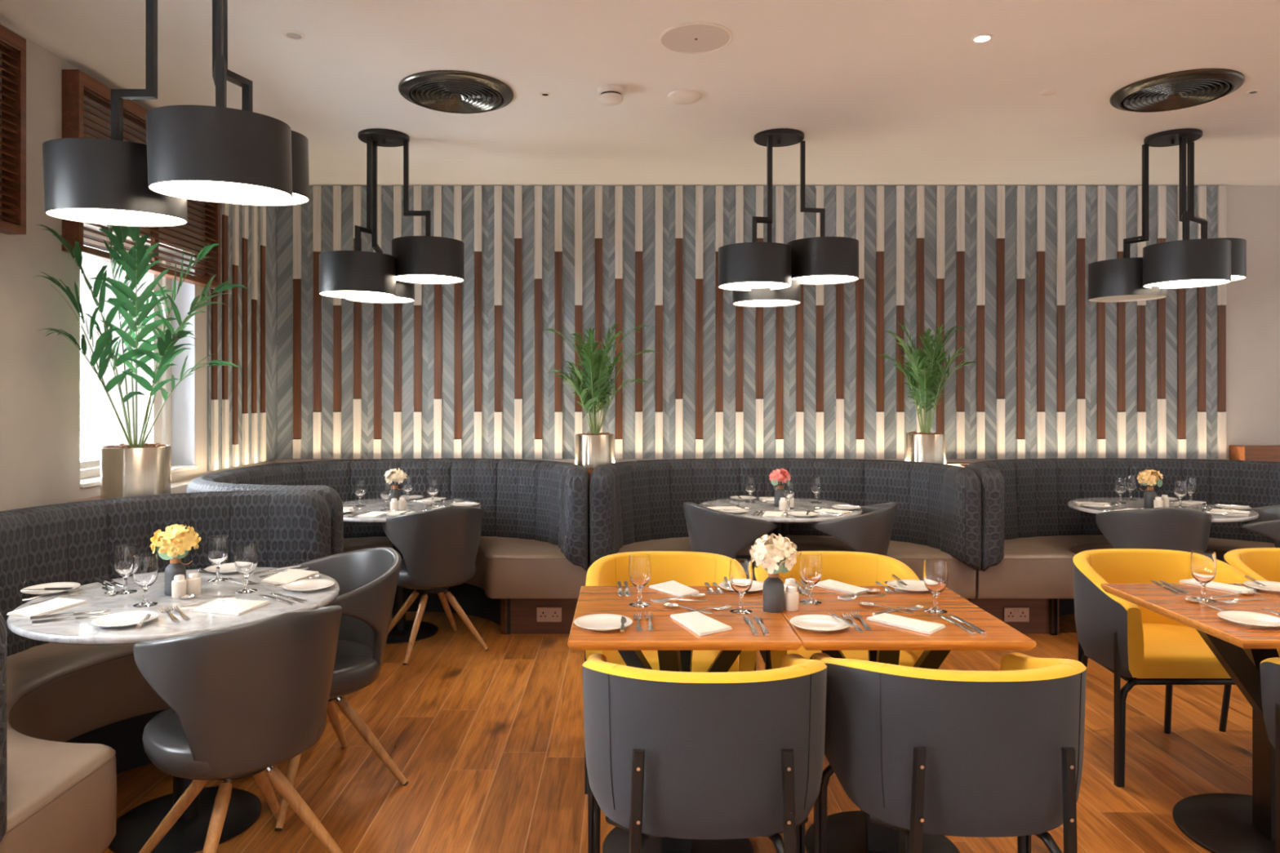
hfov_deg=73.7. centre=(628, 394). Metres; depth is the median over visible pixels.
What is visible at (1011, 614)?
outlet
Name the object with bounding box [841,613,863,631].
fork
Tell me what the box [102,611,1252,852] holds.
floor
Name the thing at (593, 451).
planter
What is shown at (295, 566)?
knife
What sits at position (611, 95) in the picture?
smoke detector
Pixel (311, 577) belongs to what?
spoon
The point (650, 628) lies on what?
fork
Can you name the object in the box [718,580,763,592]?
plate
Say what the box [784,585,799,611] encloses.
salt shaker
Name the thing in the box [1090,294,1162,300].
diffuser
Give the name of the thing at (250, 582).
fork
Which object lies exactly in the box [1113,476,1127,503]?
water goblet
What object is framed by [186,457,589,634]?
banquette
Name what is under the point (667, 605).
spoon
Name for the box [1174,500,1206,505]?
napkin
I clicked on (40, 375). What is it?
wall
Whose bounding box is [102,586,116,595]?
spoon
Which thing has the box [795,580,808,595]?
knife
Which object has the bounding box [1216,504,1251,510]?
plate
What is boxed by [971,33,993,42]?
recessed light
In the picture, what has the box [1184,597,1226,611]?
spoon
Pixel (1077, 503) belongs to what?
napkin
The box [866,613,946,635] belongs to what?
napkin
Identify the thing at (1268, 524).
shell chair
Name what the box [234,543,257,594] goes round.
water goblet
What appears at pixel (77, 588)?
fork
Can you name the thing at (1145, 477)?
flower vase
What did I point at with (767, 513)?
napkin
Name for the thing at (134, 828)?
round table
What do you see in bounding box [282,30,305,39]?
recessed light
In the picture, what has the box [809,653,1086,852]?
armchair
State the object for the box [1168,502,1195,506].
spoon
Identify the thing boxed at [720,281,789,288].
diffuser
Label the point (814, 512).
knife
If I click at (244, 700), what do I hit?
shell chair
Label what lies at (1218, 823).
wooden table
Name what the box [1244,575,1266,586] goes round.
butter knife
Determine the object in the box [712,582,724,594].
fork
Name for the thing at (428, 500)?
napkin
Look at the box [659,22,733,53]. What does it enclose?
ceiling speaker
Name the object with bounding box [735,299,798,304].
diffuser
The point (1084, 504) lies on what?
butter knife
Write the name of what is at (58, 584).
plate
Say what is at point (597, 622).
plate
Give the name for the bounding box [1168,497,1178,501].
plate
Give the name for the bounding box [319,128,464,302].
pendant lamp
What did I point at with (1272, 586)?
plate
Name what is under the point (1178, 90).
ceiling vent
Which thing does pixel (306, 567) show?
knife
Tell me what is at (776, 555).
flower vase
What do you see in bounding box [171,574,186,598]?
salt shaker
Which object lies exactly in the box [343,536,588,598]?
seat cushion
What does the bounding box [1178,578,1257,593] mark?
napkin
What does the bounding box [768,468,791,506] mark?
flower vase
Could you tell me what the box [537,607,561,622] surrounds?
wall socket
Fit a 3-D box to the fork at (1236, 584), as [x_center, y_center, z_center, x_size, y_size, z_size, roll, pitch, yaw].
[2.128,0.665,2.934,0.025,0.009,0.185,0,0,16]
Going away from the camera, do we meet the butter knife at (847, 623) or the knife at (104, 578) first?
the butter knife at (847, 623)
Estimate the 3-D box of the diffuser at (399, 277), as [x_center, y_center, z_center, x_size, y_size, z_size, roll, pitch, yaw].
[-1.134,-0.670,4.840,0.393,0.006,0.393,0,0,0]
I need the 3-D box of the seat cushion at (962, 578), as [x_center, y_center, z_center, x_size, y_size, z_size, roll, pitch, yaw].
[0.900,1.054,5.334,2.234,0.263,0.772,0,0,0]
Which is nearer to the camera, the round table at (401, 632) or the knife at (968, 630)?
the knife at (968, 630)
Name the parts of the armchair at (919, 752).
leg, leg, seat frame, leg, leg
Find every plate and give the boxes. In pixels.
[20,582,80,595]
[91,610,158,627]
[204,562,237,573]
[282,578,334,591]
[343,508,352,513]
[385,511,415,515]
[400,495,423,499]
[450,502,479,506]
[573,613,632,631]
[718,507,748,514]
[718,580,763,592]
[729,495,756,500]
[787,511,818,517]
[790,614,848,631]
[831,504,861,510]
[886,579,928,592]
[1080,503,1112,508]
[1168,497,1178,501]
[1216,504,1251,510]
[1217,610,1279,627]
[1243,580,1279,593]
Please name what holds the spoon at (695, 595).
on the wooden table at (675, 643)
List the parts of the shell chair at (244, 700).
leg, leg, seat, leg, leg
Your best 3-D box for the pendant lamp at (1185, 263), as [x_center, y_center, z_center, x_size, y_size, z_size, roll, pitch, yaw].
[3.141,-1.012,4.810,0.840,0.895,0.780,0,0,0]
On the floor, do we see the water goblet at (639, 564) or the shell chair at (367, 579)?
the shell chair at (367, 579)
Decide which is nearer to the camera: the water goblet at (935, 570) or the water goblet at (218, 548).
the water goblet at (935, 570)
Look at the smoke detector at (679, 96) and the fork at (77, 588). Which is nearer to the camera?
the fork at (77, 588)
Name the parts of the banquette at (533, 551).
backrest, plinth panel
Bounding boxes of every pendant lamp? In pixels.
[42,0,309,226]
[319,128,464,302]
[718,128,858,306]
[1088,128,1246,302]
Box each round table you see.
[6,567,340,852]
[342,497,481,644]
[698,497,862,538]
[1067,497,1259,523]
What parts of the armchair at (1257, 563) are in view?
leg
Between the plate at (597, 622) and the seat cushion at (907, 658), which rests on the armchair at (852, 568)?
the seat cushion at (907, 658)
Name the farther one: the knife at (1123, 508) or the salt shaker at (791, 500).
the salt shaker at (791, 500)
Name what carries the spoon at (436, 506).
on the round table at (401, 632)
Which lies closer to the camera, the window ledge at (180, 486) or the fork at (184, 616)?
the fork at (184, 616)
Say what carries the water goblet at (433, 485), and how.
on the round table at (401, 632)
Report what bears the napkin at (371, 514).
on the round table at (401, 632)
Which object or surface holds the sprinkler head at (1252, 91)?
attached to the ceiling
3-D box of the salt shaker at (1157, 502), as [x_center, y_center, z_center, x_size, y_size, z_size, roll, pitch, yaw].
[3.100,0.633,4.990,0.047,0.074,0.047,0,0,0]
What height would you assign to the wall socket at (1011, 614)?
0.086 m
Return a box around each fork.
[20,586,82,600]
[30,590,86,605]
[159,606,179,622]
[168,605,190,620]
[180,598,244,607]
[189,564,208,573]
[226,577,259,584]
[633,613,642,631]
[644,612,653,631]
[650,598,706,602]
[678,604,731,613]
[704,582,715,594]
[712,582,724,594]
[838,594,886,599]
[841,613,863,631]
[851,611,871,630]
[872,604,924,614]
[875,582,895,593]
[884,581,906,592]
[1217,598,1265,603]
[1234,582,1262,594]
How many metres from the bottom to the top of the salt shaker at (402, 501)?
0.074 m
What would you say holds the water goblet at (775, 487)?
on the round table at (800, 504)
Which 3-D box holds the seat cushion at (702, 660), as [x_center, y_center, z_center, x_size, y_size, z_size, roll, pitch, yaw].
[0.150,0.976,3.232,0.504,0.089,0.455,0,0,0]
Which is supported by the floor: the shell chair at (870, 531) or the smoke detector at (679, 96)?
the shell chair at (870, 531)
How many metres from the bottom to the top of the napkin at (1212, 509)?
0.008 m
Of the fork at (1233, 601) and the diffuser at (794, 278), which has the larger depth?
the diffuser at (794, 278)
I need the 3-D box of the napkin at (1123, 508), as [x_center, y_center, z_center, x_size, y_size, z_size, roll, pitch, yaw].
[2.883,0.665,4.899,0.181,0.008,0.100,0,0,-35]
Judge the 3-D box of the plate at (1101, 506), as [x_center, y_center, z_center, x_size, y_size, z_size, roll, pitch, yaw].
[2.780,0.662,5.066,0.170,0.016,0.170,0,0,0]
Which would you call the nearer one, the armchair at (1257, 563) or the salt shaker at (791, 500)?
the armchair at (1257, 563)
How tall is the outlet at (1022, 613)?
0.058 m
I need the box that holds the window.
[80,230,197,488]
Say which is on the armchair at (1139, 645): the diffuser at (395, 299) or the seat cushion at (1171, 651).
the seat cushion at (1171, 651)
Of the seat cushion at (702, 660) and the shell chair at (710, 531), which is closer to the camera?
the seat cushion at (702, 660)
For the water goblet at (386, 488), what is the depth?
4.93 m
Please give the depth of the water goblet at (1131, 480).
5.42 m
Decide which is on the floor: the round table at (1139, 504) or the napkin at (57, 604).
the round table at (1139, 504)
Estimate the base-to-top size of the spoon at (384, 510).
0.009 m
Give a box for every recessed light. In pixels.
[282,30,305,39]
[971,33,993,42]
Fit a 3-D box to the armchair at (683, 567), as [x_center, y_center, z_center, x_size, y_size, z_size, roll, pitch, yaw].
[0.150,1.031,3.258,0.619,0.782,0.568,0,0,0]
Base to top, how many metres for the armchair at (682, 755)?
0.782 m
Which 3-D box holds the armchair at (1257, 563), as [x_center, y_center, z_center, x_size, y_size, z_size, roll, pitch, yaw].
[2.700,1.031,3.333,0.619,0.782,0.568,0,0,0]
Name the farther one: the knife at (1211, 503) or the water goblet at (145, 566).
the knife at (1211, 503)
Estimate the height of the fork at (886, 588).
0.009 m
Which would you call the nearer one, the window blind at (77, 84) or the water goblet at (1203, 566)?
the water goblet at (1203, 566)
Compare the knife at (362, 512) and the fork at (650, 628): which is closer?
the fork at (650, 628)
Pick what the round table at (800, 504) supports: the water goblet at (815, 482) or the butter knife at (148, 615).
the water goblet at (815, 482)
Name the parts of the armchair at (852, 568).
leg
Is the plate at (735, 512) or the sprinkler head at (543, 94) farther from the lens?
the plate at (735, 512)
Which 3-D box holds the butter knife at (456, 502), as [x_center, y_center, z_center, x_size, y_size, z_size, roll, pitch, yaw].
[-0.981,0.650,5.161,0.160,0.007,0.017,0,0,20]
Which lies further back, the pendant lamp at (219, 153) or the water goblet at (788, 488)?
the water goblet at (788, 488)
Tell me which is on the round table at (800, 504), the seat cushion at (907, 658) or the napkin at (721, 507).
the napkin at (721, 507)
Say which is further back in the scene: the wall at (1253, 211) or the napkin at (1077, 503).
the wall at (1253, 211)
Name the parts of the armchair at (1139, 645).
leg, leg, seat frame, leg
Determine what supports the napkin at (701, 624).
on the wooden table at (675, 643)
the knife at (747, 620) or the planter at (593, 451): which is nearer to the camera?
the knife at (747, 620)
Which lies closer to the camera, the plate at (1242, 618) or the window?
the plate at (1242, 618)
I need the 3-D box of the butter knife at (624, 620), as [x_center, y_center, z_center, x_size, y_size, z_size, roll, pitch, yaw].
[-0.014,0.650,2.428,0.017,0.007,0.160,0,0,1]
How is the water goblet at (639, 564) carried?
on the wooden table at (675, 643)
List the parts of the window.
pane, sash, sill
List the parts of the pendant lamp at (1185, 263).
lamp shade, stem, stem, lamp shade, stem, lamp shade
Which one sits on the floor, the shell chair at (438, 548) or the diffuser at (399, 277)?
the shell chair at (438, 548)
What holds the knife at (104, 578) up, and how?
on the round table at (134, 828)
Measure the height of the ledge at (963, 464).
0.950 m
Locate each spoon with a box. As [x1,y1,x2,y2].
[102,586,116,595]
[178,595,235,599]
[273,575,321,585]
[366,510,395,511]
[422,505,439,510]
[654,593,706,599]
[663,603,713,613]
[760,510,788,512]
[837,589,879,597]
[858,601,914,613]
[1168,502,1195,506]
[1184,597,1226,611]
[1211,591,1254,597]
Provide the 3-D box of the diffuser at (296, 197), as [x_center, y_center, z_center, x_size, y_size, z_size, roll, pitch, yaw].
[-1.330,-0.710,2.989,0.393,0.028,0.393,0,0,0]
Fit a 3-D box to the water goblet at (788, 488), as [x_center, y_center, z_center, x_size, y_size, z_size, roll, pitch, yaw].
[0.945,0.591,5.025,0.072,0.158,0.072,0,0,0]
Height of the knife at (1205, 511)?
0.007 m
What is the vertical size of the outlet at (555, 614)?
0.058 m
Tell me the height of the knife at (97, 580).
0.007 m
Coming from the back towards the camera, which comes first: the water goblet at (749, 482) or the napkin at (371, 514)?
the water goblet at (749, 482)
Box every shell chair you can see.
[133,605,342,852]
[222,546,408,831]
[382,506,488,665]
[683,502,777,580]
[811,502,897,555]
[1095,506,1212,552]
[1216,505,1279,561]
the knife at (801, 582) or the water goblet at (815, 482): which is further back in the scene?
the water goblet at (815, 482)
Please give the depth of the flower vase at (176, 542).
2.84 m
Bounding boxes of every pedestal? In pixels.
[586,469,593,568]
[949,464,964,467]
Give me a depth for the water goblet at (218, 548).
3.06 m
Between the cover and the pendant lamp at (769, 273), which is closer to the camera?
the cover
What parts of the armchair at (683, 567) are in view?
leg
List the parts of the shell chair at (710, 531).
seat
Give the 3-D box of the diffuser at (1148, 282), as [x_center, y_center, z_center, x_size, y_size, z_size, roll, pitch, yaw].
[3.020,-0.615,4.620,0.393,0.006,0.393,0,0,0]
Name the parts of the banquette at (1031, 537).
plinth panel, backrest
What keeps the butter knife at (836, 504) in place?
on the plate at (843, 507)
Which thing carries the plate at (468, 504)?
on the round table at (401, 632)
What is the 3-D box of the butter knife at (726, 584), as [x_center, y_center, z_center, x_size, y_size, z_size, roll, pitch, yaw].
[0.341,0.650,2.955,0.017,0.007,0.160,0,0,2]
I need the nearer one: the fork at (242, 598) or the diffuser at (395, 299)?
the fork at (242, 598)
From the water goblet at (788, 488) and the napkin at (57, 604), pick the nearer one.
the napkin at (57, 604)
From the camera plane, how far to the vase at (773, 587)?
2.62 m
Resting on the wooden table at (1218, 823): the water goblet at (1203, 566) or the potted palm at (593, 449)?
the water goblet at (1203, 566)
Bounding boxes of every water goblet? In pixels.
[113,544,137,595]
[132,553,158,607]
[206,535,229,582]
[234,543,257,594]
[354,479,366,506]
[379,482,392,511]
[401,475,413,502]
[426,479,439,506]
[628,553,651,607]
[728,558,752,614]
[744,476,755,502]
[772,481,782,490]
[782,481,795,509]
[799,551,822,604]
[810,476,822,503]
[923,558,947,613]
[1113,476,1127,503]
[1124,475,1137,500]
[1173,480,1187,507]
[1184,476,1197,502]
[1190,550,1217,602]
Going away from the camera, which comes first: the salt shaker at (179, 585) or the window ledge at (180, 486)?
the salt shaker at (179, 585)
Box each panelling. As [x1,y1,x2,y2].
[207,202,276,471]
[276,185,1226,458]
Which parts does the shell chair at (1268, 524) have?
seat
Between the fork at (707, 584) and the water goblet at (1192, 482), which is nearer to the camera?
the fork at (707, 584)
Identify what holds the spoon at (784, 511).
on the round table at (800, 504)
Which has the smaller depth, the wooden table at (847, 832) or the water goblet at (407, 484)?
the wooden table at (847, 832)
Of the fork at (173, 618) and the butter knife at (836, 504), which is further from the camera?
the butter knife at (836, 504)
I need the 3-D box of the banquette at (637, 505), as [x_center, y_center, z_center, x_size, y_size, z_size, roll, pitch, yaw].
[0.900,0.921,5.323,2.242,0.995,0.915,0,0,0]
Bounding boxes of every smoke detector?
[597,84,623,106]
[667,89,701,104]
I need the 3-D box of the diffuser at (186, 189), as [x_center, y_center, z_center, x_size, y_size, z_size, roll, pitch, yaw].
[-1.245,-0.635,2.619,0.393,0.028,0.393,0,0,0]
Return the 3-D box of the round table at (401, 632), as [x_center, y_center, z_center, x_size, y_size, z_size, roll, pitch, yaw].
[-1.370,1.045,5.100,0.970,0.750,0.970,0,0,0]
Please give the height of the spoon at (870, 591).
0.009 m
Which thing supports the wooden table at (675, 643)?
on the floor
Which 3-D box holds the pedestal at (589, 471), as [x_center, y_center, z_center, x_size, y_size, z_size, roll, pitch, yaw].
[-0.220,0.945,5.582,0.420,0.950,0.375,0,0,0]
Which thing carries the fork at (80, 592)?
on the round table at (134, 828)
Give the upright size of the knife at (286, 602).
0.007 m
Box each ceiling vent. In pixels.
[398,70,513,113]
[1109,68,1244,112]
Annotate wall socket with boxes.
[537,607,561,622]
[1004,607,1029,622]
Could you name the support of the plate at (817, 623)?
on the wooden table at (847, 832)
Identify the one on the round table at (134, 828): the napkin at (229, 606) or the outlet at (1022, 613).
the napkin at (229, 606)
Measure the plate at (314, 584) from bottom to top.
0.016 m
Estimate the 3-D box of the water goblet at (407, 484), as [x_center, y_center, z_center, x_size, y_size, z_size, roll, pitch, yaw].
[-1.385,0.591,5.360,0.072,0.158,0.072,0,0,0]
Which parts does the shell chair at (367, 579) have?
leg, leg, seat, leg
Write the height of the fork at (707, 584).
0.009 m
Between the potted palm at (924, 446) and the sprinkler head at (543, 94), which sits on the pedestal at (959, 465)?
the potted palm at (924, 446)
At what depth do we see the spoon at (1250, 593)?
2.84 m
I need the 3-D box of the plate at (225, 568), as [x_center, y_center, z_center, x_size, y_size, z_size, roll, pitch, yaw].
[-1.514,0.662,3.245,0.170,0.016,0.170,0,0,0]
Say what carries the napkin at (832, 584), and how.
on the wooden table at (847, 832)
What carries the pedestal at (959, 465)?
on the floor
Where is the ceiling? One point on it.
(879, 92)
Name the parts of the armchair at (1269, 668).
leg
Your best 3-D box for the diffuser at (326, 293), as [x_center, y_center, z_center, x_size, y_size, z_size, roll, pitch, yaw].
[-1.476,-0.560,4.660,0.393,0.006,0.393,0,0,0]
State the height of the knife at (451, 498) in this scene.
0.007 m
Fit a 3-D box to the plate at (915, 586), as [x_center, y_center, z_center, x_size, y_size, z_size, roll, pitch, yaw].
[0.981,0.662,2.943,0.170,0.016,0.170,0,0,0]
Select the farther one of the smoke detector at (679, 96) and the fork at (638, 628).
the smoke detector at (679, 96)
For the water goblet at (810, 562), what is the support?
on the wooden table at (847, 832)
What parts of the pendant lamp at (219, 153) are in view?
lamp shade, stem, lamp shade, stem, stem, lamp shade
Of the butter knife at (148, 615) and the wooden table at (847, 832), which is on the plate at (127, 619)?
the butter knife at (148, 615)
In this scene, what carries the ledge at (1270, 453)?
on the floor
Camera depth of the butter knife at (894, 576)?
3.00 m
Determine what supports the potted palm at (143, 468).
on the ledge at (96, 497)
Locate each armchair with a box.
[582,653,826,852]
[584,551,756,794]
[754,551,939,670]
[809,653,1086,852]
[1072,548,1279,787]
[1218,547,1279,732]
[1259,657,1279,852]
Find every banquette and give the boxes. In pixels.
[0,489,330,852]
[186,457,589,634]
[589,457,981,599]
[964,457,1279,635]
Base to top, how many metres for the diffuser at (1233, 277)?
0.006 m
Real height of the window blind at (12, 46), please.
0.775 m
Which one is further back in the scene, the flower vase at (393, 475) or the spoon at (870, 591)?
the flower vase at (393, 475)
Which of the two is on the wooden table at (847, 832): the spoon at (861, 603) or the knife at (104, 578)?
the spoon at (861, 603)
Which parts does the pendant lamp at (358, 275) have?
lamp shade, stem, stem, lamp shade, stem, lamp shade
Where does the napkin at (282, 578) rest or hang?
on the round table at (134, 828)
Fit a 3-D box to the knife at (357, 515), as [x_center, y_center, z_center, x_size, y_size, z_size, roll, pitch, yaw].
[-1.491,0.666,4.774,0.021,0.007,0.205,0,0,8]
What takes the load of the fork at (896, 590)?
on the wooden table at (847, 832)
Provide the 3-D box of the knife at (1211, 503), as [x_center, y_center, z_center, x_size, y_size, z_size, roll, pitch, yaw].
[3.514,0.666,5.184,0.205,0.007,0.021,0,0,-30]
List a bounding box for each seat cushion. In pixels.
[0,642,169,852]
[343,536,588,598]
[603,650,737,672]
[617,534,976,598]
[786,644,918,666]
[975,534,1275,598]
[1136,623,1231,678]
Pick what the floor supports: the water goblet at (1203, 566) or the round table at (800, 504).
the round table at (800, 504)
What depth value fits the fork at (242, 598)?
2.71 m
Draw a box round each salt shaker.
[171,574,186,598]
[186,572,201,595]
[390,497,398,511]
[398,497,406,510]
[778,497,786,510]
[783,577,797,591]
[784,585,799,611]
[786,497,794,507]
[1153,497,1163,507]
[1161,494,1168,507]
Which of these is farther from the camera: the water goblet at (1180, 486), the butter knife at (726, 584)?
the water goblet at (1180, 486)
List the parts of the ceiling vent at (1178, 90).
plate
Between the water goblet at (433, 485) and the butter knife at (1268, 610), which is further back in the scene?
the water goblet at (433, 485)
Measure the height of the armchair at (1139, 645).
0.782 m
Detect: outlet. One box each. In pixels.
[538,609,547,619]
[551,609,559,619]
[1006,609,1015,619]
[1018,609,1026,619]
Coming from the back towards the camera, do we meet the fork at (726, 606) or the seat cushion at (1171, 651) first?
the seat cushion at (1171, 651)
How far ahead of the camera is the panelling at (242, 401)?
5.42 m
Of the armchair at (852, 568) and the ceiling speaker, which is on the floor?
the armchair at (852, 568)
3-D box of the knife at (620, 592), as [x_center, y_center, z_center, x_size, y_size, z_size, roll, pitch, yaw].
[-0.028,0.666,2.930,0.021,0.007,0.205,0,0,-3]
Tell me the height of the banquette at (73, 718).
0.995 m
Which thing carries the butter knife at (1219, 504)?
on the plate at (1228, 506)
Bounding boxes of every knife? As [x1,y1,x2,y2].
[19,586,73,591]
[30,609,111,619]
[31,613,113,623]
[93,577,115,587]
[101,576,123,586]
[135,613,151,628]
[253,564,301,573]
[258,566,308,577]
[259,595,296,605]
[270,593,307,603]
[347,511,364,516]
[351,511,369,516]
[435,497,453,502]
[456,502,478,503]
[617,581,623,596]
[620,616,626,631]
[622,581,631,596]
[723,509,749,511]
[723,577,730,588]
[742,616,759,635]
[754,616,768,635]
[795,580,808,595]
[798,580,813,595]
[809,511,842,515]
[813,511,839,515]
[828,612,855,627]
[835,504,859,506]
[891,574,908,586]
[938,614,976,634]
[948,614,986,634]
[1084,503,1114,506]
[1107,507,1125,511]
[1150,580,1181,594]
[1159,580,1191,594]
[1197,502,1216,506]
[1204,511,1248,515]
[1206,511,1248,515]
[1218,504,1248,506]
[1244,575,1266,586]
[1262,608,1279,615]
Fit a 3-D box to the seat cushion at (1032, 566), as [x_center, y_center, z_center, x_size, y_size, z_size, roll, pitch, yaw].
[3.150,1.054,5.334,2.234,0.263,0.772,0,0,0]
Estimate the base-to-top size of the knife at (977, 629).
0.007 m
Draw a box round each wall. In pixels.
[0,22,275,511]
[275,185,1279,462]
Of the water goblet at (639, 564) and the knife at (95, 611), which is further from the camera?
the water goblet at (639, 564)
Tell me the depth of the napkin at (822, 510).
4.85 m
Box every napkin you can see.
[6,597,88,617]
[191,598,270,615]
[260,568,319,585]
[357,511,388,517]
[417,497,445,502]
[648,580,698,597]
[670,611,732,636]
[706,506,741,510]
[759,497,774,501]
[762,511,783,517]
[813,508,851,514]
[814,579,868,595]
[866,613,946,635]
[1075,502,1110,505]
[1114,508,1136,511]
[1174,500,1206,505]
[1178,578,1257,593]
[1210,508,1249,513]
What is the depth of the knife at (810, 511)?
4.80 m
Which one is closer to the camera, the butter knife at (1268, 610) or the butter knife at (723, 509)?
the butter knife at (1268, 610)
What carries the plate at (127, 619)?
on the round table at (134, 828)
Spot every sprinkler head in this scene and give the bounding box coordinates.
[539,92,550,96]
[1246,89,1259,93]
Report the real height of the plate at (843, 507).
0.016 m
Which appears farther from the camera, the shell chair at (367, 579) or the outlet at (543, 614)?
the outlet at (543, 614)
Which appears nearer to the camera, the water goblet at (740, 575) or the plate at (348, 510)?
the water goblet at (740, 575)
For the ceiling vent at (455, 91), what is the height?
0.030 m
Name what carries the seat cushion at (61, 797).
on the banquette at (73, 718)
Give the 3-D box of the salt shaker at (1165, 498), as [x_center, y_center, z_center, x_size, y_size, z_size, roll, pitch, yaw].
[3.204,0.633,5.096,0.047,0.074,0.047,0,0,0]
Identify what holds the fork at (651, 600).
on the wooden table at (675, 643)
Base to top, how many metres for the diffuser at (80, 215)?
0.028 m
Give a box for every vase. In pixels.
[149,524,200,595]
[164,562,186,595]
[383,467,407,506]
[750,533,798,613]
[763,577,784,613]
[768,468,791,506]
[1137,469,1162,508]
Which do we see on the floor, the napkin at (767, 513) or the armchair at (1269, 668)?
the armchair at (1269, 668)
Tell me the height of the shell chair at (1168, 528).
0.834 m
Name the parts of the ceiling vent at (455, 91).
plate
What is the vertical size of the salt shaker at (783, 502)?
0.074 m
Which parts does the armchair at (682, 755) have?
leg, leg, seat frame, leg, leg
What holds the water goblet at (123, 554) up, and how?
on the round table at (134, 828)
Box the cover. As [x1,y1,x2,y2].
[1040,89,1057,95]
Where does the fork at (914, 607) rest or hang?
on the wooden table at (847, 832)
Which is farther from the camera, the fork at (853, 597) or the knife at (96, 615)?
the fork at (853, 597)
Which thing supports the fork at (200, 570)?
on the round table at (134, 828)
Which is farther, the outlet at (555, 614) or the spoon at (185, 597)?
the outlet at (555, 614)
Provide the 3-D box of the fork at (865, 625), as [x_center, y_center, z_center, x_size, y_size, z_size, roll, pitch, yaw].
[0.689,0.665,2.515,0.025,0.009,0.185,0,0,2]
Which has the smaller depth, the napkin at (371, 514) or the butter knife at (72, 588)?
the butter knife at (72, 588)
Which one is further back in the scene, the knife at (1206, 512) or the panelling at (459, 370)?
the panelling at (459, 370)
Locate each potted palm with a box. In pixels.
[33,224,248,498]
[542,322,658,469]
[878,323,977,464]
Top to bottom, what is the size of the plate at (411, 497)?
0.016 m
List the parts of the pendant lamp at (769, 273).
lamp shade, stem, lamp shade, stem, stem, lamp shade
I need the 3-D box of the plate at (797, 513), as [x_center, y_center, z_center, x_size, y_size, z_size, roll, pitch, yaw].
[0.968,0.662,4.714,0.170,0.016,0.170,0,0,0]
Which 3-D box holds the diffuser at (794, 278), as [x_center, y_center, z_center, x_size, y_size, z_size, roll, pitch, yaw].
[1.107,-0.670,4.860,0.393,0.006,0.393,0,0,0]
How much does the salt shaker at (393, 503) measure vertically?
0.074 m
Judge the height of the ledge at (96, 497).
0.950 m
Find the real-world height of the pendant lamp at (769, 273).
0.915 m
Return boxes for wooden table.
[567,586,801,852]
[781,586,1036,852]
[1100,583,1279,852]
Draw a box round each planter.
[100,444,171,498]
[575,433,614,469]
[905,432,946,464]
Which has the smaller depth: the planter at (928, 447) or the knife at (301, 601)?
the knife at (301, 601)
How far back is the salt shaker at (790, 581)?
2.76 m
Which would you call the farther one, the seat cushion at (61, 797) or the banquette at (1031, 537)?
the banquette at (1031, 537)
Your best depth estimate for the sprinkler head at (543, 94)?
4.13 m
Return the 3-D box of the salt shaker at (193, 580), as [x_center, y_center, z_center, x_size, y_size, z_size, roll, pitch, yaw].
[-1.456,0.633,2.860,0.047,0.074,0.047,0,0,0]
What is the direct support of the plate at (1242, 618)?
on the wooden table at (1218, 823)
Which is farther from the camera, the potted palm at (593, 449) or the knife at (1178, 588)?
the potted palm at (593, 449)
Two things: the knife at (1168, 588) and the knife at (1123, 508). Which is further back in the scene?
the knife at (1123, 508)
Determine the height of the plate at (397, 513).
0.016 m
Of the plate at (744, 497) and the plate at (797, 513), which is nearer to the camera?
the plate at (797, 513)
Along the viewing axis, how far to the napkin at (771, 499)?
5.46 m
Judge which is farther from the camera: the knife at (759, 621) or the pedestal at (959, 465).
the pedestal at (959, 465)
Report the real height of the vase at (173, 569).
0.132 m
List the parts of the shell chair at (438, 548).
leg, leg, seat, leg, leg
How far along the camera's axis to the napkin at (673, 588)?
2.91 m
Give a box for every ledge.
[66,496,100,502]
[171,478,195,493]
[266,462,974,600]
[1229,444,1279,462]
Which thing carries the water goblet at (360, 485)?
on the round table at (401, 632)
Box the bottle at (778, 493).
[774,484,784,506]
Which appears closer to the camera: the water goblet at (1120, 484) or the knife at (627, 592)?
the knife at (627, 592)
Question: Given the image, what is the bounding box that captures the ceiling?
[0,0,1279,185]
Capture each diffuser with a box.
[48,208,184,222]
[151,180,289,199]
[280,192,306,202]
[321,290,393,297]
[355,297,412,301]
[395,274,462,281]
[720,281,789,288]
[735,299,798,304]
[791,275,856,282]
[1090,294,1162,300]
[1145,279,1228,286]
[1231,275,1243,279]
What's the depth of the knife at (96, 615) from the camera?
2.53 m
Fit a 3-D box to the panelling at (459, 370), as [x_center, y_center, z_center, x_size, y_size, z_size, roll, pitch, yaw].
[0.854,-0.505,5.935,6.598,1.902,0.030,0,0,0]
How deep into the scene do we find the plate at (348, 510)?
4.86 m

